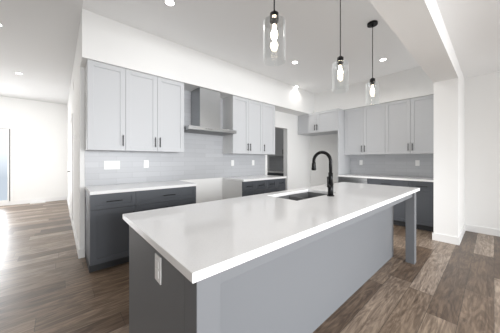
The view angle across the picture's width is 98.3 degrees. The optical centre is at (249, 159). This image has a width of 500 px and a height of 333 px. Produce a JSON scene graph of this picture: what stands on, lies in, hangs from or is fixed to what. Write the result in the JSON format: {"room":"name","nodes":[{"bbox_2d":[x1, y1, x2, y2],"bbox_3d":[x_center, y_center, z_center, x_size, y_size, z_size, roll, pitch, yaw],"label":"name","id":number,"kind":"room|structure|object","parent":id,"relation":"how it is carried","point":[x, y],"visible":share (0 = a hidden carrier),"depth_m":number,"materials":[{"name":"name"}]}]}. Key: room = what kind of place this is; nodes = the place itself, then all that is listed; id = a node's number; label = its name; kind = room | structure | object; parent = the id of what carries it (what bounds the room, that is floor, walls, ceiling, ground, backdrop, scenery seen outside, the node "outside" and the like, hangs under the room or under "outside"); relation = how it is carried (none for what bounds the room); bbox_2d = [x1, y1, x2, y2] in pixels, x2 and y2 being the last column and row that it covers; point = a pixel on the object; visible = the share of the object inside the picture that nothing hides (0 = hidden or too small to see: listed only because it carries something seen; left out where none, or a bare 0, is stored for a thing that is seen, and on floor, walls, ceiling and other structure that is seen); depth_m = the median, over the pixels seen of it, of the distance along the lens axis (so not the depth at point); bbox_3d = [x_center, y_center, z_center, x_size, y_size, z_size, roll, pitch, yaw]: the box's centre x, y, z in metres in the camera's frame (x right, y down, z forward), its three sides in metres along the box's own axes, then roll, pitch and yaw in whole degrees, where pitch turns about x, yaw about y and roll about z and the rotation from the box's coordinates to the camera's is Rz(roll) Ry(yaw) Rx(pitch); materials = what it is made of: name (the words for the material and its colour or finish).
{"room":"kitchen","nodes":[
{"label":"kitchen","id":0,"kind":"room"},
{"bbox_2d":[0,96,66,200],"bbox_3d":[-6.986,-0.250,5.783,3.440,3.000,0.120,0,0,-41],"label":"wall","id":1,"kind":"structure","parent":0,"point":[40,133],"depth_m":6.35,"materials":[{"name":"white paint"}]},
{"bbox_2d":[0,126,13,205],"bbox_3d":[-6.977,0.160,5.668,1.060,2.180,0.059,0,0,-41],"label":"entry door","id":2,"kind":"structure","parent":1,"relation":"in","point":[6,164],"depth_m":5.94,"materials":[{"name":"glass"},{"name":"black metal"}]},
{"bbox_2d":[5,196,65,205],"bbox_3d":[-6.938,1.195,5.736,3.150,0.110,0.014,0,0,-41],"label":"baseboard","id":3,"kind":"structure","parent":1,"relation":"attached to","point":[53,198],"depth_m":6.37,"materials":[{"name":"white paint"}]},
{"bbox_2d":[67,32,78,243],"bbox_3d":[-3.953,-0.250,4.861,0.120,3.000,5.280,0,0,-41],"label":"wall","id":4,"kind":"structure","parent":0,"point":[73,104],"depth_m":3.47,"materials":[{"name":"white paint"}]},
{"bbox_2d":[67,114,72,224],"bbox_3d":[-3.704,0.185,4.441,0.059,2.130,0.960,0,0,-41],"label":"hall door","id":5,"kind":"structure","parent":4,"relation":"in","point":[71,165],"depth_m":4.12,"materials":[{"name":"white paint"}]},
{"bbox_2d":[66,196,81,258],"bbox_3d":[-3.955,1.195,4.769,0.024,0.110,5.414,0,0,-41],"label":"baseboard","id":6,"kind":"structure","parent":4,"relation":"attached to","point":[79,251],"depth_m":3.23,"materials":[{"name":"white paint"}]},
{"bbox_2d":[79,25,309,248],"bbox_3d":[-0.217,-0.250,4.561,5.320,3.000,0.120,0,0,-41],"label":"wall","id":7,"kind":"structure","parent":0,"point":[208,189],"depth_m":4.14,"materials":[{"name":"white paint"}]},
{"bbox_2d":[85,59,183,152],"bbox_3d":[-1.562,-0.654,3.048,1.200,1.068,0.360,0,0,-41],"label":"upper cabinet","id":8,"kind":"object","parent":7,"relation":"attached to","point":[127,110],"visible":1,"depth_m":2.86,"materials":[{"name":"white paint"}]},
{"bbox_2d":[85,90,264,185],"bbox_3d":[-0.890,-0.425,3.881,3.310,1.526,0.008,0,0,-41],"label":"tile","id":9,"kind":"structure","parent":7,"relation":"attached to","point":[202,156],"depth_m":3.68,"materials":[{"name":"grey tile"}]},
{"bbox_2d":[104,161,119,168],"bbox_3d":[-1.899,0.070,2.976,0.185,0.115,0.009,0,0,-41],"label":"light switch","id":10,"kind":"object","parent":9,"relation":"attached to","point":[111,164],"visible":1,"depth_m":2.97,"materials":[{"name":"white paint"}]},
{"bbox_2d":[144,160,148,167],"bbox_3d":[-1.569,0.060,3.268,0.070,0.115,0.008,0,0,-41],"label":"electrical outlet","id":11,"kind":"object","parent":9,"relation":"attached to","point":[146,163],"visible":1,"depth_m":3.27,"materials":[{"name":"white paint"}]},
{"bbox_2d":[184,87,236,135],"bbox_3d":[-0.727,-0.827,3.715,0.910,0.722,0.453,0,0,-41],"label":"range hood","id":12,"kind":"object","parent":7,"relation":"attached to","point":[205,111],"visible":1,"depth_m":3.63,"materials":[{"name":"silver metal"}]},
{"bbox_2d":[223,95,274,154],"bbox_3d":[0.019,-0.654,4.447,1.157,1.068,0.360,0,0,-41],"label":"upper cabinet","id":13,"kind":"object","parent":7,"relation":"attached to","point":[251,122],"visible":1,"depth_m":4.21,"materials":[{"name":"white paint"}]},
{"bbox_2d":[275,126,287,189],"bbox_3d":[0.637,0.220,5.317,0.760,2.060,0.128,0,0,-41],"label":"door frame","id":14,"kind":"structure","parent":7,"relation":"attached to","point":[285,151],"depth_m":5.54,"materials":[{"name":"white paint"}]},
{"bbox_2d":[80,9,315,115],"bbox_3d":[-0.106,-1.470,4.345,5.199,0.559,0.350,0,0,-41],"label":"wall","id":15,"kind":"structure","parent":0,"point":[106,40],"depth_m":3.24,"materials":[{"name":"white paint"}]},
{"bbox_2d":[0,0,419,104],"bbox_3d":[-0.062,-1.794,1.881,8.640,0.112,15.140,0,0,-41],"label":"ceiling","id":16,"kind":"structure","parent":0,"point":[230,31],"depth_m":3.06,"materials":[{"name":"white paint"}]},
{"bbox_2d":[164,0,175,6],"bbox_3d":[-0.888,-1.745,2.392,0.124,0.008,0.124,0,0,-41],"label":"recessed light","id":17,"kind":"object","parent":16,"relation":"in","point":[171,3],"visible":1,"depth_m":2.39,"materials":[{"name":"white paint"}]},
{"bbox_2d":[263,0,284,65],"bbox_3d":[0.171,-1.222,1.527,0.156,1.054,0.156,0,0,-41],"label":"pendant light","id":18,"kind":"object","parent":16,"relation":"hanging from","point":[274,17],"visible":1,"depth_m":1.51,"materials":[{"name":"clear glass"}]},
{"bbox_2d":[332,0,348,93],"bbox_3d":[0.913,-1.222,2.183,0.156,1.054,0.156,0,0,-41],"label":"pendant light","id":19,"kind":"object","parent":16,"relation":"hanging from","point":[340,60],"visible":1,"depth_m":2.17,"materials":[{"name":"clear glass"}]},
{"bbox_2d":[366,20,379,105],"bbox_3d":[1.564,-1.222,2.759,0.156,1.054,0.156,0,0,-41],"label":"pendant light","id":20,"kind":"object","parent":16,"relation":"hanging from","point":[372,23],"visible":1,"depth_m":2.75,"materials":[{"name":"clear glass"}]},
{"bbox_2d":[369,0,457,82],"bbox_3d":[0.200,-1.480,0.831,7.400,0.539,0.280,0,0,-41],"label":"beam","id":21,"kind":"structure","parent":16,"relation":"attached to","point":[418,28],"depth_m":2.09,"materials":[{"name":"white paint"}]},
{"bbox_2d":[0,200,499,332],"bbox_3d":[-0.062,1.300,1.881,8.640,0.100,15.140,0,0,-41],"label":"floor","id":22,"kind":"structure","parent":0,"point":[49,283],"depth_m":2.12,"materials":[{"name":"brown wood"}]},
{"bbox_2d":[85,180,196,272],"bbox_3d":[-1.446,0.795,2.957,1.252,0.910,0.650,0,0,-41],"label":"base cabinet","id":23,"kind":"object","parent":22,"relation":"on","point":[107,207],"visible":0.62,"depth_m":2.52,"materials":[{"name":"grey paint"}]},
{"bbox_2d":[222,175,286,199],"bbox_3d":[0.114,0.795,4.337,1.162,0.910,0.650,0,0,-41],"label":"base cabinet","id":24,"kind":"object","parent":22,"relation":"on","point":[238,186],"visible":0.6,"depth_m":4.04,"materials":[{"name":"grey paint"}]},
{"bbox_2d":[126,194,415,332],"bbox_3d":[0.625,0.812,2.010,2.940,0.877,0.922,0,0,-41],"label":"kitchen island","id":25,"kind":"object","parent":22,"relation":"on","point":[271,262],"depth_m":1.30,"materials":[{"name":"grey paint"}]},
{"bbox_2d":[155,253,160,284],"bbox_3d":[-0.406,0.477,0.950,0.008,0.115,0.070,0,0,-41],"label":"outlet","id":26,"kind":"object","parent":25,"relation":"attached to","point":[158,268],"visible":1,"depth_m":0.94,"materials":[{"name":"white plastic"}]},
{"bbox_2d":[123,182,418,285],"bbox_3d":[0.636,0.356,1.998,3.000,0.032,0.950,0,0,-41],"label":"island countertop","id":27,"kind":"structure","parent":25,"relation":"on","point":[203,240],"depth_m":1.18,"materials":[{"name":"white stone"}]},
{"bbox_2d":[278,192,326,200],"bbox_3d":[0.536,0.483,2.163,0.740,0.212,0.400,0,0,-41],"label":"sink","id":28,"kind":"object","parent":27,"relation":"in","point":[301,196],"visible":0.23,"depth_m":2.40,"materials":[{"name":"grey metal"}]},
{"bbox_2d":[311,151,333,195],"bbox_3d":[0.689,0.124,2.092,0.112,0.430,0.236,0,0,-41],"label":"faucet","id":29,"kind":"object","parent":27,"relation":"on","point":[330,181],"visible":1,"depth_m":2.03,"materials":[{"name":"black metal"}]},
{"bbox_2d":[267,170,283,175],"bbox_3d":[0.877,0.795,6.664,0.650,0.910,1.380,0,0,-41],"label":"pantry cabinet","id":30,"kind":"object","parent":22,"relation":"on","point":[276,172],"visible":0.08,"depth_m":6.39,"materials":[{"name":"paint"}]},
{"bbox_2d":[298,108,349,182],"bbox_3d":[1.868,0.031,5.559,0.630,2.438,1.128,0,0,-41],"label":"surround","id":31,"kind":"object","parent":22,"relation":"on","point":[327,122],"visible":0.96,"depth_m":5.20,"materials":[{"name":"white paint"}]},
{"bbox_2d":[338,178,365,183],"bbox_3d":[2.474,0.813,4.884,0.618,0.874,0.679,0,0,-41],"label":"base cabinet","id":32,"kind":"object","parent":22,"relation":"on","point":[352,180],"depth_m":4.67,"materials":[{"name":"grey paint"}]},
{"bbox_2d":[366,178,401,225],"bbox_3d":[2.911,0.813,4.391,0.618,0.874,0.763,0,0,-41],"label":"base cabinet","id":33,"kind":"object","parent":22,"relation":"on","point":[397,209],"depth_m":4.13,"materials":[{"name":"grey paint"}]},
{"bbox_2d":[402,182,433,231],"bbox_3d":[3.235,0.813,4.024,0.618,0.874,0.461,0,0,-41],"label":"base cabinet","id":34,"kind":"object","parent":22,"relation":"on","point":[425,207],"depth_m":3.79,"materials":[{"name":"grey paint"}]},
{"bbox_2d":[338,174,433,181],"bbox_3d":[2.809,0.358,4.487,0.643,0.035,1.718,0,0,-41],"label":"countertop","id":35,"kind":"structure","parent":34,"relation":"on","point":[396,178],"depth_m":4.25,"materials":[{"name":"white stone"}]},
{"bbox_2d":[316,66,433,111],"bbox_3d":[2.670,-1.470,4.867,0.349,0.559,2.490,0,0,-41],"label":"wall","id":36,"kind":"structure","parent":0,"point":[414,82],"depth_m":4.50,"materials":[{"name":"white paint"}]},
{"bbox_2d":[267,71,499,229],"bbox_3d":[4.354,-0.250,3.318,0.120,3.000,11.440,0,0,-41],"label":"wall","id":37,"kind":"structure","parent":0,"point":[481,150],"depth_m":3.71,"materials":[{"name":"white paint"}]},
{"bbox_2d":[271,128,283,155],"bbox_3d":[1.130,-0.654,6.622,0.328,1.068,0.982,0,0,-41],"label":"upper cabinet","id":38,"kind":"object","parent":37,"relation":"attached to","point":[279,142],"depth_m":6.64,"materials":[{"name":"grey paint"}]},
{"bbox_2d":[269,154,433,177],"bbox_3d":[2.139,0.110,5.725,0.008,0.456,4.460,0,0,-41],"label":"tile","id":39,"kind":"structure","parent":37,"relation":"attached to","point":[398,165],"depth_m":4.70,"materials":[{"name":"grey tile"}]},
{"bbox_2d":[415,160,419,165],"bbox_3d":[3.359,0.060,4.334,0.008,0.115,0.070,0,0,-41],"label":"electrical outlet","id":40,"kind":"object","parent":39,"relation":"attached to","point":[417,162],"visible":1,"depth_m":4.33,"materials":[{"name":"white paint"}]},
{"bbox_2d":[344,104,379,153],"bbox_3d":[2.663,-0.654,4.889,0.328,1.068,0.921,0,0,-41],"label":"upper cabinet","id":41,"kind":"object","parent":37,"relation":"attached to","point":[361,124],"depth_m":4.82,"materials":[{"name":"white paint"}]},
{"bbox_2d":[380,94,433,153],"bbox_3d":[3.191,-0.654,4.292,0.328,1.068,0.920,0,0,-41],"label":"upper cabinet","id":42,"kind":"object","parent":37,"relation":"attached to","point":[405,126],"depth_m":4.18,"materials":[{"name":"white paint"}]},
{"bbox_2d":[466,224,499,236],"bbox_3d":[5.911,1.195,1.458,0.014,0.110,6.350,0,0,-41],"label":"baseboard","id":43,"kind":"structure","parent":37,"relation":"attached to","point":[495,232],"depth_m":3.66,"materials":[{"name":"white paint"}]},
{"bbox_2d":[434,62,463,236],"bbox_3d":[3.345,-0.249,3.614,0.999,2.999,0.280,0,0,-41],"label":"wall","id":44,"kind":"structure","parent":0,"point":[448,157],"depth_m":3.29,"materials":[{"name":"white paint"}]},
{"bbox_2d":[432,232,457,244],"bbox_3d":[2.957,1.195,3.287,0.014,0.110,0.284,0,0,-41],"label":"baseboard","id":45,"kind":"structure","parent":44,"relation":"attached to","point":[435,236],"depth_m":3.27,"materials":[{"name":"white paint"}]},
{"bbox_2d":[458,224,465,244],"bbox_3d":[3.426,1.195,3.489,0.984,0.110,0.014,0,0,-41],"label":"baseboard","id":46,"kind":"structure","parent":44,"relation":"attached to","point":[463,230],"depth_m":3.45,"materials":[{"name":"white paint"}]},
{"bbox_2d":[436,0,499,77],"bbox_3d":[2.771,-1.599,-1.321,8.400,0.299,6.350,0,0,-41],"label":"ceiling","id":47,"kind":"structure","parent":0,"point":[473,28],"depth_m":2.46,"materials":[{"name":"white paint"}]}
]}

